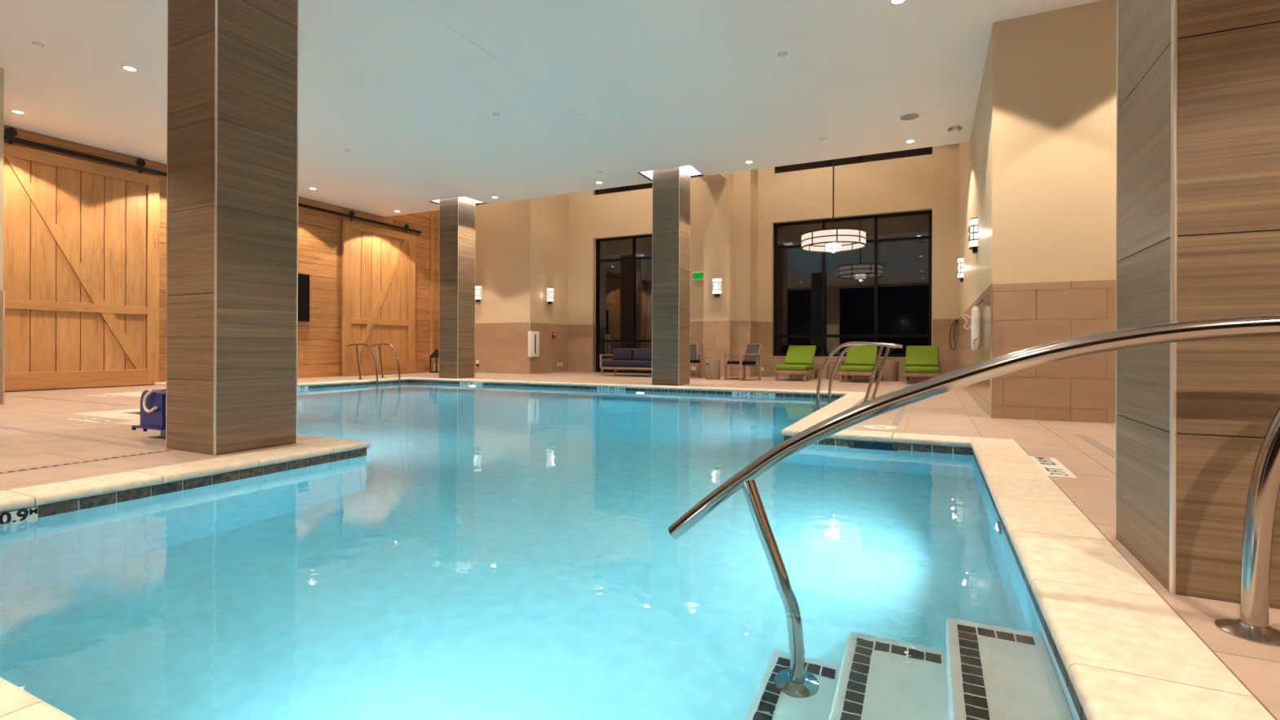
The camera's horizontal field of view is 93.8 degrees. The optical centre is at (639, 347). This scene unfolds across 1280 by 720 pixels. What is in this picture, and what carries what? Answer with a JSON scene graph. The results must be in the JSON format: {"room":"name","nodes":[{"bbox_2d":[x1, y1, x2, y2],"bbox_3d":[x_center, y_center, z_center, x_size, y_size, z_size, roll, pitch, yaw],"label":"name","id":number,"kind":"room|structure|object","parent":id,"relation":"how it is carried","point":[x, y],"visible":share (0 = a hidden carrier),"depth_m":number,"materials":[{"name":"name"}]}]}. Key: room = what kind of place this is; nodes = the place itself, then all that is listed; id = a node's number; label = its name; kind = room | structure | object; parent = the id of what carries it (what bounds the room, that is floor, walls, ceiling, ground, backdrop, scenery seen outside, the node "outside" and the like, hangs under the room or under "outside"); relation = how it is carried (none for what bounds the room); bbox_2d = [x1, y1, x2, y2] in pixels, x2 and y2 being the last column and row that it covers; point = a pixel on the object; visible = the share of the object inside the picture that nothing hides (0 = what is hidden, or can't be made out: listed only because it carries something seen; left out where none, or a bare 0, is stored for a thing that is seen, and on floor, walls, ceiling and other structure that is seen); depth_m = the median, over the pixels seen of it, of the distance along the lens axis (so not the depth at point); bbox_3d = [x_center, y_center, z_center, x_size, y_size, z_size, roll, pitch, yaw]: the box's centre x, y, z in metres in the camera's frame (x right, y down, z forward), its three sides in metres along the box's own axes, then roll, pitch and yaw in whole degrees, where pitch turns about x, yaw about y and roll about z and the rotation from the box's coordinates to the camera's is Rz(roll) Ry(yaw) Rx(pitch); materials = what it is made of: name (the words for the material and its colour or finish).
{"room":"indoor swimming pool","nodes":[
{"label":"indoor swimming pool","id":0,"kind":"room"},
{"bbox_2d":[0,66,4,404],"bbox_3d":[-11.216,-1.460,5.208,3.102,4.360,7.212,0,0,26],"label":"wall","id":1,"kind":"structure","parent":0,"point":[2,69],"depth_m":7.76,"materials":[{"name":"beige paint"}]},
{"bbox_2d":[4,124,439,391],"bbox_3d":[-8.588,-2.871,13.819,0.330,7.200,10.600,0,0,26],"label":"wall","id":2,"kind":"structure","parent":0,"point":[319,233],"depth_m":14.94,"materials":[{"name":"brown wood"}]},
{"bbox_2d":[4,134,166,176],"bbox_3d":[-9.598,-3.422,11.337,0.068,0.075,5.150,0,0,26],"label":"door track","id":3,"kind":"object","parent":2,"relation":"attached to","point":[6,137],"visible":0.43,"depth_m":10.63,"materials":[{"name":"black metal"}]},
{"bbox_2d":[3,127,159,391],"bbox_3d":[-9.930,-1.447,10.594,0.071,4.312,2.430,0,0,26],"label":"barn door","id":4,"kind":"structure","parent":3,"relation":"hanging from","point":[90,318],"depth_m":10.59,"materials":[{"name":"brown wood"}]},
{"bbox_2d":[297,273,310,321],"bbox_3d":[-8.372,-1.200,13.767,0.112,1.140,1.600,0,0,26],"label":"television","id":5,"kind":"object","parent":2,"relation":"attached to","point":[303,279],"visible":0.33,"depth_m":14.31,"materials":[{"name":"black metal"}]},
{"bbox_2d":[297,203,421,233],"bbox_3d":[-7.455,-3.414,15.771,0.068,0.075,4.400,0,0,26],"label":"door track","id":6,"kind":"object","parent":2,"relation":"attached to","point":[299,204],"visible":0.74,"depth_m":15.72,"materials":[{"name":"black metal"}]},
{"bbox_2d":[341,210,415,375],"bbox_3d":[-7.110,-1.421,16.428,0.071,4.282,2.390,0,0,26],"label":"barn door","id":7,"kind":"structure","parent":6,"relation":"hanging from","point":[378,292],"depth_m":16.32,"materials":[{"name":"brown wood"}]},
{"bbox_2d":[475,193,568,373],"bbox_3d":[-4.277,-2.855,18.888,3.682,7.200,2.360,0,0,26],"label":"wall","id":8,"kind":"structure","parent":0,"point":[522,246],"depth_m":17.59,"materials":[{"name":"beige paint"}]},
{"bbox_2d":[475,285,481,302],"bbox_3d":[-4.851,-1.606,17.826,0.249,0.487,0.108,0,0,26],"label":"wall sconce","id":9,"kind":"object","parent":8,"relation":"attached to","point":[477,288],"visible":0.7,"depth_m":17.77,"materials":[{"name":"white glass"}]},
{"bbox_2d":[528,331,539,356],"bbox_3d":[-3.038,-0.106,17.107,0.113,0.730,0.400,0,0,26],"label":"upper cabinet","id":10,"kind":"object","parent":8,"relation":"attached to","point":[533,336],"visible":1,"depth_m":17.01,"materials":[{"name":"beige plastic"}]},
{"bbox_2d":[546,287,554,304],"bbox_3d":[-2.660,-1.548,17.893,0.108,0.487,0.249,0,0,26],"label":"wall sconce","id":11,"kind":"object","parent":8,"relation":"attached to","point":[550,293],"visible":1,"depth_m":17.81,"materials":[{"name":"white glass"}]},
{"bbox_2d":[0,0,1102,217],"bbox_3d":[-1.363,-5.050,7.620,18.720,2.890,20.120,0,0,26],"label":"ceiling","id":12,"kind":"structure","parent":0,"point":[626,91],"depth_m":8.20,"materials":[{"name":"white paint"}]},
{"bbox_2d":[9,109,26,114],"bbox_3d":[-9.588,-3.631,9.227,0.180,0.006,0.180,0,0,26],"label":"recessed light","id":13,"kind":"object","parent":12,"relation":"in","point":[11,110],"visible":1,"depth_m":9.23,"materials":[{"name":"beige plastic"}]},
{"bbox_2d":[31,41,44,46],"bbox_3d":[-7.186,-3.623,7.144,0.104,0.005,0.102,0,0,26],"label":"sprinkler cover","id":14,"kind":"object","parent":12,"relation":"attached to","point":[33,42],"visible":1,"depth_m":7.13,"materials":[{"name":"beige plastic"}]},
{"bbox_2d":[120,65,138,71],"bbox_3d":[-6.626,-3.621,7.774,0.180,0.006,0.180,0,0,26],"label":"recessed light","id":15,"kind":"object","parent":12,"relation":"in","point":[124,67],"visible":1,"depth_m":7.78,"materials":[{"name":"beige plastic"}]},
{"bbox_2d":[744,160,753,164],"bbox_3d":[2.111,-3.589,11.581,0.180,0.006,0.180,0,0,26],"label":"recessed light","id":16,"kind":"object","parent":12,"relation":"in","point":[746,162],"visible":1,"depth_m":11.57,"materials":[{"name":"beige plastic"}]},
{"bbox_2d":[777,52,786,56],"bbox_3d":[1.744,-3.591,7.327,0.104,0.005,0.102,0,0,26],"label":"sprinkler cover","id":17,"kind":"object","parent":12,"relation":"attached to","point":[783,54],"visible":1,"depth_m":7.32,"materials":[{"name":"beige plastic"}]},
{"bbox_2d":[800,159,866,252],"bbox_3d":[4.163,-4.240,12.879,1.336,4.370,1.336,0,0,26],"label":"pendant lamp","id":18,"kind":"object","parent":12,"relation":"hanging from","point":[839,239],"visible":0.99,"depth_m":12.52,"materials":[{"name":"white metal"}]},
{"bbox_2d":[888,0,906,4],"bbox_3d":[2.667,-3.587,6.181,0.180,0.006,0.180,0,0,26],"label":"recessed light","id":19,"kind":"object","parent":12,"relation":"in","point":[891,2],"visible":1,"depth_m":6.21,"materials":[{"name":"beige plastic"}]},
{"bbox_2d":[897,112,921,121],"bbox_3d":[4.182,-3.579,9.292,0.356,0.012,0.356,0,0,26],"label":"ceiling speaker","id":20,"kind":"object","parent":12,"relation":"attached to","point":[908,117],"visible":1,"depth_m":9.28,"materials":[{"name":"white paint"}]},
{"bbox_2d":[900,113,919,120],"bbox_3d":[4.182,-3.578,9.292,0.270,0.005,0.270,0,0,26],"label":"grille","id":21,"kind":"object","parent":20,"relation":"attached to","point":[905,117],"depth_m":9.28,"materials":[{"name":"grey plastic"}]},
{"bbox_2d":[904,139,915,143],"bbox_3d":[4.690,-3.580,10.390,0.180,0.006,0.180,0,0,26],"label":"recessed light","id":22,"kind":"object","parent":12,"relation":"in","point":[908,141],"visible":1,"depth_m":10.40,"materials":[{"name":"beige plastic"}]},
{"bbox_2d":[947,125,962,132],"bbox_3d":[5.094,-3.535,9.687,0.208,0.094,0.125,0,0,26],"label":"emergency light","id":23,"kind":"object","parent":12,"relation":"attached to","point":[955,128],"visible":1,"depth_m":9.66,"materials":[{"name":"beige plastic"}]},
{"bbox_2d":[0,371,1279,719],"bbox_3d":[-1.346,0.905,7.702,18.320,0.300,19.900,0,0,26],"label":"floor","id":24,"kind":"structure","parent":0,"point":[1256,666],"depth_m":4.82,"materials":[{"name":"beige tile"}]},
{"bbox_2d":[15,395,126,405],"bbox_3d":[-7.971,0.732,8.332,3.100,0.006,0.070,0,0,26],"label":"floor drain","id":25,"kind":"object","parent":24,"relation":"on","point":[15,396],"visible":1,"depth_m":8.20,"materials":[{"name":"beige"}]},
{"bbox_2d":[0,425,162,449],"bbox_3d":[-4.804,0.743,5.025,2.780,0.006,0.070,0,0,26],"label":"floor drain","id":26,"kind":"object","parent":24,"relation":"on","point":[1,426],"visible":1,"depth_m":4.88,"materials":[{"name":"beige"}]},
{"bbox_2d":[0,449,171,473],"bbox_3d":[-3.794,0.746,3.576,0.040,0.006,1.740,0,0,26],"label":"floor drain","id":27,"kind":"object","parent":24,"relation":"on","point":[167,450],"visible":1,"depth_m":3.89,"materials":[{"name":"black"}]},
{"bbox_2d":[66,417,114,422],"bbox_3d":[-5.645,0.739,6.136,0.620,0.007,0.150,0,0,26],"label":"marker","id":28,"kind":"object","parent":24,"relation":"on","point":[82,419],"visible":1,"depth_m":6.11,"materials":[{"name":"white"}]},
{"bbox_2d":[89,394,113,396],"bbox_3d":[-8.239,0.730,9.156,0.620,0.007,0.150,0,0,26],"label":"marker","id":29,"kind":"object","parent":24,"relation":"on","point":[100,395],"visible":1,"depth_m":9.13,"materials":[{"name":"white"}]},
{"bbox_2d":[71,408,140,420],"bbox_3d":[-5.536,1.190,6.916,1.355,0.900,1.135,0,0,26],"label":"pool","id":30,"kind":"object","parent":24,"relation":"in","point":[127,414],"visible":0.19,"depth_m":6.65,"materials":[{"name":"stone"}]},
{"bbox_2d":[131,382,165,440],"bbox_3d":[-3.879,0.516,4.973,0.490,0.460,0.380,0,0,26],"label":"lift","id":31,"kind":"object","parent":24,"relation":"on","point":[153,402],"visible":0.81,"depth_m":4.83,"materials":[{"name":"blue plastic"}]},
{"bbox_2d":[131,424,165,430],"bbox_3d":[-3.933,0.647,4.943,0.420,0.014,0.260,0,0,26],"label":"tray","id":32,"kind":"object","parent":31,"relation":"on","point":[145,427],"depth_m":4.82,"materials":[{"name":"blue plastic"}]},
{"bbox_2d":[165,0,298,455],"bbox_3d":[-3.104,-1.581,4.585,0.615,4.660,0.615,0,0,26],"label":"column","id":33,"kind":"structure","parent":24,"relation":"on","point":[233,113],"depth_m":4.37,"materials":[{"name":"grey"}]},
{"bbox_2d":[346,343,377,384],"bbox_3d":[-6.444,0.543,13.909,1.001,1.288,0.118,0,0,26],"label":"grab rail","id":34,"kind":"object","parent":24,"relation":"on","point":[356,345],"visible":0.87,"depth_m":13.89,"materials":[{"name":"silver metal"}]},
{"bbox_2d":[369,343,400,382],"bbox_3d":[-6.166,0.544,14.485,1.001,1.288,0.118,0,0,26],"label":"grab rail","id":35,"kind":"object","parent":24,"relation":"on","point":[379,345],"visible":0.87,"depth_m":14.46,"materials":[{"name":"silver metal"}]},
{"bbox_2d":[429,349,438,373],"bbox_3d":[-6.046,0.388,17.782,0.270,0.700,0.270,0,0,26],"label":"lantern","id":36,"kind":"object","parent":24,"relation":"on","point":[435,354],"visible":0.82,"depth_m":17.72,"materials":[{"name":"black metal"}]},
{"bbox_2d":[432,363,435,371],"bbox_3d":[-6.100,0.578,17.763,0.080,0.240,0.080,0,0,26],"label":"candle","id":37,"kind":"object","parent":36,"relation":"on","point":[433,364],"depth_m":17.74,"materials":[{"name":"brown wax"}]},
{"bbox_2d":[438,195,475,378],"bbox_3d":[-4.544,-1.586,14.888,0.615,4.660,0.615,0,0,26],"label":"column","id":38,"kind":"structure","parent":24,"relation":"on","point":[456,344],"depth_m":14.65,"materials":[{"name":"grey"}]},
{"bbox_2d":[599,348,651,376],"bbox_3d":[-0.022,0.389,15.998,1.960,0.744,0.850,0,0,26],"label":"sofa","id":39,"kind":"object","parent":24,"relation":"on","point":[622,358],"visible":0.59,"depth_m":16.05,"materials":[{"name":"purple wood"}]},
{"bbox_2d":[613,348,633,359],"bbox_3d":[-0.459,0.193,16.482,0.580,0.360,0.160,0,-14,26],"label":"cushion","id":40,"kind":"object","parent":39,"relation":"on","point":[619,353],"depth_m":16.39,"materials":[{"name":"fabric"}]},
{"bbox_2d":[602,360,651,368],"bbox_3d":[-0.035,0.427,15.971,1.820,0.175,0.790,0,0,26],"label":"seat cushion","id":41,"kind":"object","parent":39,"relation":"on","point":[606,363],"depth_m":15.72,"materials":[{"name":"fabric"}]},
{"bbox_2d":[632,348,651,360],"bbox_3d":[0.085,0.195,16.219,0.580,0.360,0.160,0,-14,26],"label":"cushion","id":42,"kind":"object","parent":39,"relation":"on","point":[638,354],"depth_m":16.14,"materials":[{"name":"fabric"}]},
{"bbox_2d":[0,377,1275,719],"bbox_3d":[-2.556,1.751,7.553,12.450,2.000,10.833,0,0,26],"label":"swimming pool","id":43,"kind":"object","parent":24,"relation":"in","point":[1122,652],"visible":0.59,"depth_m":2.23,"materials":[{"name":"stone"}]},
{"bbox_2d":[0,382,1081,719],"bbox_3d":[-2.556,1.778,7.553,11.895,1.845,10.278,0,0,26],"label":"water","id":44,"kind":"object","parent":43,"relation":"in","point":[491,552],"visible":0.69,"depth_m":2.22,"materials":[{"name":"blue liquid"}]},
{"bbox_2d":[668,314,1279,646],"bbox_3d":[1.047,0.735,1.903,2.072,1.656,0.156,0,0,26],"label":"rail","id":45,"kind":"object","parent":43,"relation":"on","point":[1253,625],"visible":0.9,"depth_m":1.73,"materials":[{"name":"silver metal"}]},
{"bbox_2d":[651,165,690,386],"bbox_3d":[0.650,-1.568,12.411,0.605,4.660,0.615,0,0,26],"label":"column","id":46,"kind":"structure","parent":24,"relation":"on","point":[671,187],"depth_m":12.16,"materials":[{"name":"grey"}]},
{"bbox_2d":[689,343,703,378],"bbox_3d":[1.250,0.330,15.307,0.640,0.870,0.700,0,0,-2],"label":"chair","id":47,"kind":"object","parent":24,"relation":"on","point":[694,354],"visible":0.48,"depth_m":15.54,"materials":[{"name":"brown wood"}]},
{"bbox_2d":[689,360,700,363],"bbox_3d":[1.252,0.349,15.247,0.520,0.070,0.500,0,0,-2],"label":"seat cushion","id":48,"kind":"object","parent":47,"relation":"on","point":[691,361],"depth_m":15.01,"materials":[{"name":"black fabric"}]},
{"bbox_2d":[705,359,719,379],"bbox_3d":[1.768,0.528,14.578,0.374,0.476,0.383,0,0,26],"label":"side table","id":49,"kind":"object","parent":24,"relation":"on","point":[712,366],"visible":0.99,"depth_m":14.42,"materials":[{"name":"brown wood"}]},
{"bbox_2d":[689,168,757,377],"bbox_3d":[1.506,-2.835,14.926,1.920,7.200,4.460,0,0,26],"label":"wall pier","id":50,"kind":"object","parent":24,"relation":"on","point":[724,206],"visible":0.65,"depth_m":15.68,"materials":[{"name":"beige paint"}]},
{"bbox_2d":[693,271,703,280],"bbox_3d":[1.581,-1.934,16.149,0.330,0.230,0.049,0,0,26],"label":"exit sign","id":51,"kind":"object","parent":50,"relation":"attached to","point":[697,276],"visible":0.91,"depth_m":16.13,"materials":[{"name":"green plastic"}]},
{"bbox_2d":[711,277,721,297],"bbox_3d":[1.995,-1.571,15.583,0.249,0.487,0.108,0,0,26],"label":"wall sconce","id":52,"kind":"object","parent":50,"relation":"attached to","point":[717,282],"visible":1,"depth_m":15.54,"materials":[{"name":"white glass"}]},
{"bbox_2d":[724,343,762,381],"bbox_3d":[2.480,0.334,14.333,0.700,0.870,0.640,0,0,-29],"label":"chair","id":53,"kind":"object","parent":24,"relation":"on","point":[752,355],"visible":0.99,"depth_m":14.29,"materials":[{"name":"brown wood"}]},
{"bbox_2d":[727,360,755,364],"bbox_3d":[2.428,0.354,14.304,0.500,0.070,0.520,0,0,-29],"label":"seat cushion","id":54,"kind":"object","parent":53,"relation":"on","point":[728,362],"depth_m":14.14,"materials":[{"name":"black fabric"}]},
{"bbox_2d":[773,345,819,381],"bbox_3d":[3.858,0.359,14.650,0.744,0.830,1.760,0,0,26],"label":"chaise lounge","id":55,"kind":"object","parent":24,"relation":"on","point":[799,359],"visible":1,"depth_m":14.71,"materials":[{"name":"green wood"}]},
{"bbox_2d":[775,364,813,370],"bbox_3d":[3.708,0.468,14.340,0.690,0.120,1.070,0,0,26],"label":"seat cushion","id":56,"kind":"object","parent":55,"relation":"on","point":[785,366],"depth_m":13.93,"materials":[{"name":"green fabric"}]},
{"bbox_2d":[784,345,816,364],"bbox_3d":[4.010,0.188,14.963,0.690,0.110,0.720,0,37,26],"label":"cushion","id":57,"kind":"object","parent":55,"relation":"on","point":[796,354],"depth_m":14.89,"materials":[{"name":"green fabric"}]},
{"bbox_2d":[826,360,844,379],"bbox_3d":[4.805,0.544,14.726,0.404,0.466,0.404,0,0,26],"label":"side table","id":58,"kind":"object","parent":24,"relation":"on","point":[830,364],"visible":0.63,"depth_m":14.57,"materials":[{"name":"brown wood"}]},
{"bbox_2d":[815,341,897,408],"bbox_3d":[3.018,0.567,8.392,1.072,1.308,0.118,0,0,26],"label":"grab rail","id":59,"kind":"object","parent":24,"relation":"on","point":[856,343],"visible":0.84,"depth_m":8.34,"materials":[{"name":"silver metal"}]},
{"bbox_2d":[838,346,879,382],"bbox_3d":[5.168,0.363,14.073,0.744,0.830,1.760,0,0,26],"label":"chaise lounge","id":60,"kind":"object","parent":24,"relation":"on","point":[860,360],"visible":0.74,"depth_m":14.14,"materials":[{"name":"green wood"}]},
{"bbox_2d":[840,364,874,372],"bbox_3d":[5.017,0.473,13.762,0.690,0.120,1.070,0,0,26],"label":"seat cushion","id":61,"kind":"object","parent":60,"relation":"on","point":[847,368],"depth_m":13.32,"materials":[{"name":"green fabric"}]},
{"bbox_2d":[844,346,877,365],"bbox_3d":[5.319,0.192,14.386,0.690,0.110,0.720,0,37,26],"label":"cushion","id":62,"kind":"object","parent":60,"relation":"on","point":[857,355],"depth_m":14.29,"materials":[{"name":"green fabric"}]},
{"bbox_2d":[827,342,902,404],"bbox_3d":[3.424,0.569,9.140,1.072,1.308,0.118,0,0,26],"label":"grab rail","id":63,"kind":"object","parent":24,"relation":"on","point":[849,347],"visible":0.69,"depth_m":9.21,"materials":[{"name":"silver metal"}]},
{"bbox_2d":[862,425,896,429],"bbox_3d":[2.317,0.768,5.787,0.300,0.005,0.300,0,0,26],"label":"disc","id":64,"kind":"object","parent":24,"relation":"on","point":[877,427],"visible":1,"depth_m":5.76,"materials":[{"name":"white"}]},
{"bbox_2d":[880,360,898,381],"bbox_3d":[5.891,0.548,14.145,0.404,0.466,0.404,0,0,26],"label":"side table","id":65,"kind":"object","parent":24,"relation":"on","point":[891,371],"visible":0.87,"depth_m":13.97,"materials":[{"name":"brown wood"}]},
{"bbox_2d":[891,404,906,425],"bbox_3d":[3.617,0.773,8.191,0.070,0.006,4.900,0,0,26],"label":"floor drain","id":66,"kind":"object","parent":24,"relation":"on","point":[899,415],"visible":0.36,"depth_m":6.75,"materials":[{"name":"beige"}]},
{"bbox_2d":[902,346,941,383],"bbox_3d":[6.378,0.368,13.544,0.744,0.830,1.760,0,0,26],"label":"chaise lounge","id":67,"kind":"object","parent":24,"relation":"on","point":[920,361],"visible":0.87,"depth_m":13.63,"materials":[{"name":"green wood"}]},
{"bbox_2d":[903,365,939,373],"bbox_3d":[6.227,0.477,13.233,0.690,0.120,1.070,0,0,26],"label":"seat cushion","id":68,"kind":"object","parent":67,"relation":"on","point":[908,369],"depth_m":12.79,"materials":[{"name":"green fabric"}]},
{"bbox_2d":[905,346,938,366],"bbox_3d":[6.530,0.197,13.857,0.690,0.110,0.720,0,37,26],"label":"cushion","id":69,"kind":"object","parent":67,"relation":"on","point":[916,356],"depth_m":13.77,"materials":[{"name":"green fabric"}]},
{"bbox_2d":[1029,456,1077,478],"bbox_3d":[2.669,0.769,3.885,0.150,0.007,0.720,0,0,26],"label":"marker","id":70,"kind":"object","parent":24,"relation":"on","point":[1050,466],"visible":1,"depth_m":3.84,"materials":[{"name":"white"}]},
{"bbox_2d":[1075,435,1115,457],"bbox_3d":[3.491,0.773,4.448,0.080,0.006,1.850,0,0,26],"label":"floor drain","id":71,"kind":"object","parent":24,"relation":"on","point":[1105,449],"visible":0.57,"depth_m":4.73,"materials":[{"name":"beige"}]},
{"bbox_2d":[1115,0,1279,608],"bbox_3d":[2.072,-1.563,2.011,0.615,4.660,0.625,0,0,26],"label":"column","id":72,"kind":"structure","parent":24,"relation":"on","point":[1197,146],"depth_m":1.84,"materials":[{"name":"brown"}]},
{"bbox_2d":[568,143,959,380],"bbox_3d":[2.689,-2.830,16.643,10.940,7.200,0.338,0,0,26],"label":"wall","id":73,"kind":"structure","parent":0,"point":[928,182],"depth_m":15.70,"materials":[{"name":"beige paint"}]},
{"bbox_2d":[595,186,652,195],"bbox_3d":[0.091,-5.270,17.902,3.250,1.140,0.100,0,0,26],"label":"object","id":74,"kind":"structure","parent":73,"relation":"in","point":[625,187],"depth_m":18.16,"materials":[{"name":"brown metal"}]},
{"bbox_2d":[595,234,652,373],"bbox_3d":[0.107,-1.305,17.965,3.250,4.130,0.100,0,0,26],"label":"window","id":75,"kind":"structure","parent":73,"relation":"in","point":[633,340],"depth_m":18.18,"materials":[{"name":"brown metal"}]},
{"bbox_2d":[773,209,932,357],"bbox_3d":[5.376,-1.561,15.420,3.850,3.580,0.100,0,0,26],"label":"window","id":76,"kind":"structure","parent":73,"relation":"in","point":[875,241],"depth_m":15.27,"materials":[{"name":"brown metal"}]},
{"bbox_2d":[775,146,932,173],"bbox_3d":[5.381,-5.241,15.346,3.800,1.160,0.100,0,0,26],"label":"air vent","id":77,"kind":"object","parent":73,"relation":"in","point":[930,148],"depth_m":15.16,"materials":[{"name":"brown metal"}]},
{"bbox_2d":[949,320,957,349],"bbox_3d":[7.402,-0.308,14.141,0.159,0.711,0.065,0,0,26],"label":"hanging cable","id":78,"kind":"object","parent":73,"relation":"hanging from","point":[956,321],"visible":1,"depth_m":14.11,"materials":[{"name":"black metal"}]},
{"bbox_2d":[957,0,1116,423],"bbox_3d":[7.648,-2.811,9.598,4.200,7.204,8.710,0,0,26],"label":"wall","id":79,"kind":"structure","parent":0,"point":[1037,164],"depth_m":6.39,"materials":[{"name":"beige paint"}]},
{"bbox_2d":[956,257,963,282],"bbox_3d":[6.564,-1.595,12.269,0.108,0.487,0.249,0,0,26],"label":"wall sconce","id":80,"kind":"object","parent":79,"relation":"attached to","point":[960,260],"visible":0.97,"depth_m":12.17,"materials":[{"name":"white glass"}]},
{"bbox_2d":[961,298,982,350],"bbox_3d":[4.286,-0.295,7.710,0.149,0.661,0.209,0,0,-18],"label":"tube","id":81,"kind":"object","parent":79,"relation":"hanging from","point":[975,326],"visible":1,"depth_m":7.65,"materials":[{"name":"beige plastic"}]},
{"bbox_2d":[968,217,977,253],"bbox_3d":[4.837,-1.621,8.694,0.108,0.487,0.249,0,0,26],"label":"wall sconce","id":82,"kind":"object","parent":79,"relation":"attached to","point":[973,222],"visible":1,"depth_m":8.61,"materials":[{"name":"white glass"}]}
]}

